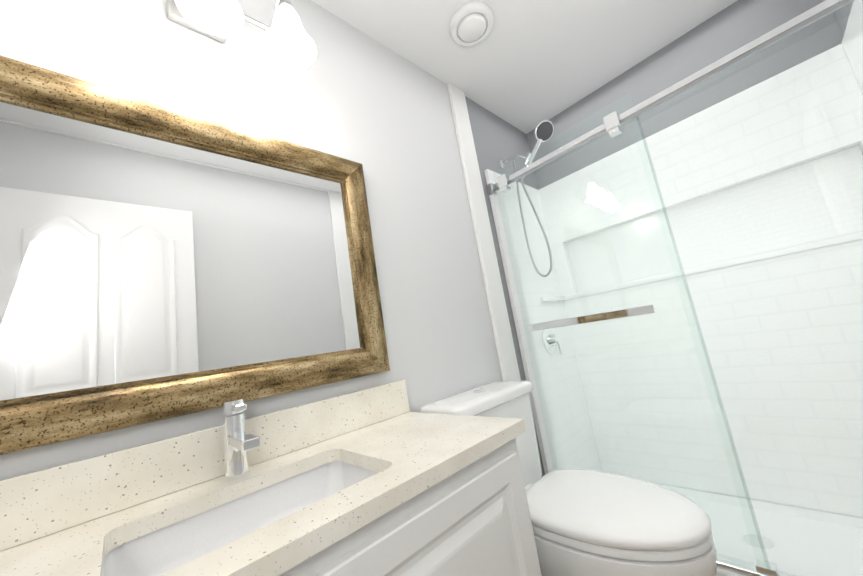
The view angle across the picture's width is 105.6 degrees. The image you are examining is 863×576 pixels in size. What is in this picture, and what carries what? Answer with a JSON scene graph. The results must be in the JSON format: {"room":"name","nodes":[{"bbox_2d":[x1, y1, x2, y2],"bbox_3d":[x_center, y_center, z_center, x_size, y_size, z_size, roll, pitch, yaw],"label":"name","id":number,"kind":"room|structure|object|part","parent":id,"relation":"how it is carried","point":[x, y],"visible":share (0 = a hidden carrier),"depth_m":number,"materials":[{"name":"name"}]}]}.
{"room":"bathroom","nodes":[
{"label":"bathroom","id":0,"kind":"room"},
{"bbox_2d":[0,0,544,479],"bbox_3d":[-0.115,0.046,1.353,2.930,2.440,0.100,0,-13,-44],"label":"wall","id":1,"kind":"structure","parent":0,"point":[381,114],"depth_m":1.27,"materials":[{"name":"white paint"}]},
{"bbox_2d":[0,55,389,454],"bbox_3d":[-0.574,-0.094,0.855,1.009,0.785,0.041,0,-13,-44],"label":"mirror","id":2,"kind":"object","parent":1,"relation":"attached to","point":[159,261],"visible":0.98,"depth_m":0.78,"materials":[{"name":"gold metal"}]},
{"bbox_2d":[167,0,316,68],"bbox_3d":[-0.619,-0.816,0.894,0.548,0.234,0.254,0,-13,-44],"label":"sconce","id":3,"kind":"object","parent":1,"relation":"attached to","point":[288,42],"visible":1,"depth_m":0.95,"materials":[{"name":"silver metal"}]},
{"bbox_3d":[-0.576,-0.781,0.849,0.148,0.138,0.148,0,-13,-44],"label":"lamp shade","id":4,"kind":"part","parent":3,"relation":"part of","materials":[{"name":"white glass"}]},
{"bbox_3d":[-0.431,-0.781,0.988,0.148,0.138,0.148,0,-13,-44],"label":"lamp shade","id":5,"kind":"part","parent":3,"relation":"part of","materials":[{"name":"white glass"}]},
{"bbox_2d":[447,83,520,380],"bbox_3d":[0.331,0.032,1.697,0.130,2.439,0.022,0,-13,-44],"label":"trim","id":6,"kind":"structure","parent":1,"relation":"attached to","point":[507,358],"depth_m":1.73,"materials":[{"name":"white wood"}]},
{"bbox_2d":[311,0,736,133],"bbox_3d":[0.201,-1.364,1.020,2.930,0.100,1.630,0,-13,-44],"label":"ceiling","id":7,"kind":"structure","parent":0,"point":[526,66],"depth_m":1.68,"materials":[{"name":"white paint"}]},
{"bbox_2d":[449,1,493,46],"bbox_3d":[0.188,-1.209,1.519,0.208,0.036,0.208,0,-13,-44],"label":"ceiling vent","id":8,"kind":"object","parent":7,"relation":"in","point":[471,24],"visible":1,"depth_m":1.49,"materials":[{"name":"white plastic"}]},
{"bbox_2d":[526,0,842,188],"bbox_3d":[1.422,-0.128,1.794,0.100,2.440,1.430,0,-13,-44],"label":"wall","id":9,"kind":"structure","parent":0,"point":[736,25],"depth_m":1.76,"materials":[{"name":"grey paint"}]},
{"bbox_2d":[834,2,852,35],"bbox_3d":[1.649,-0.300,0.979,0.900,2.440,0.100,0,-13,-44],"label":"wall","id":10,"kind":"structure","parent":0,"point":[842,13],"depth_m":1.34,"materials":[{"name":"grey paint"}]},
{"bbox_3d":[0.600,1.111,0.609,2.930,0.100,1.630,0,-13,-44],"label":"floor","id":11,"kind":"structure","parent":0,"visible":0},
{"bbox_2d":[0,380,541,575],"bbox_3d":[-0.322,0.695,0.511,1.256,0.968,0.508,0,-13,-44],"label":"bathroom vanity","id":12,"kind":"object","parent":11,"relation":"on","point":[381,480],"visible":1,"depth_m":0.65,"materials":[{"name":"white stone"}]},
{"bbox_2d":[221,398,260,481],"bbox_3d":[-0.418,0.334,0.719,0.051,0.168,0.160,0,-13,-44],"label":"faucet","id":13,"kind":"object","parent":12,"relation":"on","point":[237,442],"depth_m":0.73,"materials":[{"name":"silver metal"}]},
{"bbox_3d":[0.070,0.699,0.583,0.500,0.610,0.019,0,-13,-44],"label":"door","id":14,"kind":"part","parent":12,"relation":"part of","materials":[{"name":"white wood"}]},
{"bbox_2d":[420,380,716,575],"bbox_3d":[0.433,0.740,1.043,0.492,0.815,0.755,0,-13,-44],"label":"toilet","id":15,"kind":"object","parent":11,"relation":"on","point":[586,522],"visible":0.65,"depth_m":0.88,"materials":[{"name":"white ceramic"}]},
{"bbox_3d":[0.192,0.433,1.293,0.492,0.048,0.217,0,-13,-44],"label":"tank lid","id":16,"kind":"part","parent":15,"relation":"part of","materials":[{"name":"white ceramic"}]},
{"bbox_3d":[0.511,0.628,0.961,0.374,0.035,0.482,0,-13,-44],"label":"seat lid","id":17,"kind":"part","parent":15,"relation":"part of","materials":[{"name":"white ceramic"}]},
{"bbox_2d":[484,0,862,575],"bbox_3d":[1.155,0.011,1.495,0.693,2.156,1.426,0,-13,-44],"label":"shower","id":18,"kind":"object","parent":11,"relation":"on","point":[686,297],"visible":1,"depth_m":1.56,"materials":[{"name":"clear glass"}]},
{"bbox_3d":[0.518,-0.781,2.013,0.019,0.089,0.174,0,-13,-44],"label":"arm","id":19,"kind":"part","parent":18,"relation":"part of"},
{"bbox_3d":[0.818,-0.734,1.409,0.014,0.027,1.374,0,-13,-44],"label":"rail","id":20,"kind":"part","parent":18,"relation":"part of","materials":[{"name":"silver metal"}]},
{"bbox_3d":[0.821,-0.714,1.406,0.010,0.014,1.374,0,-13,-44],"label":"rail","id":21,"kind":"part","parent":18,"relation":"part of","materials":[{"name":"grey metal"}]}
]}

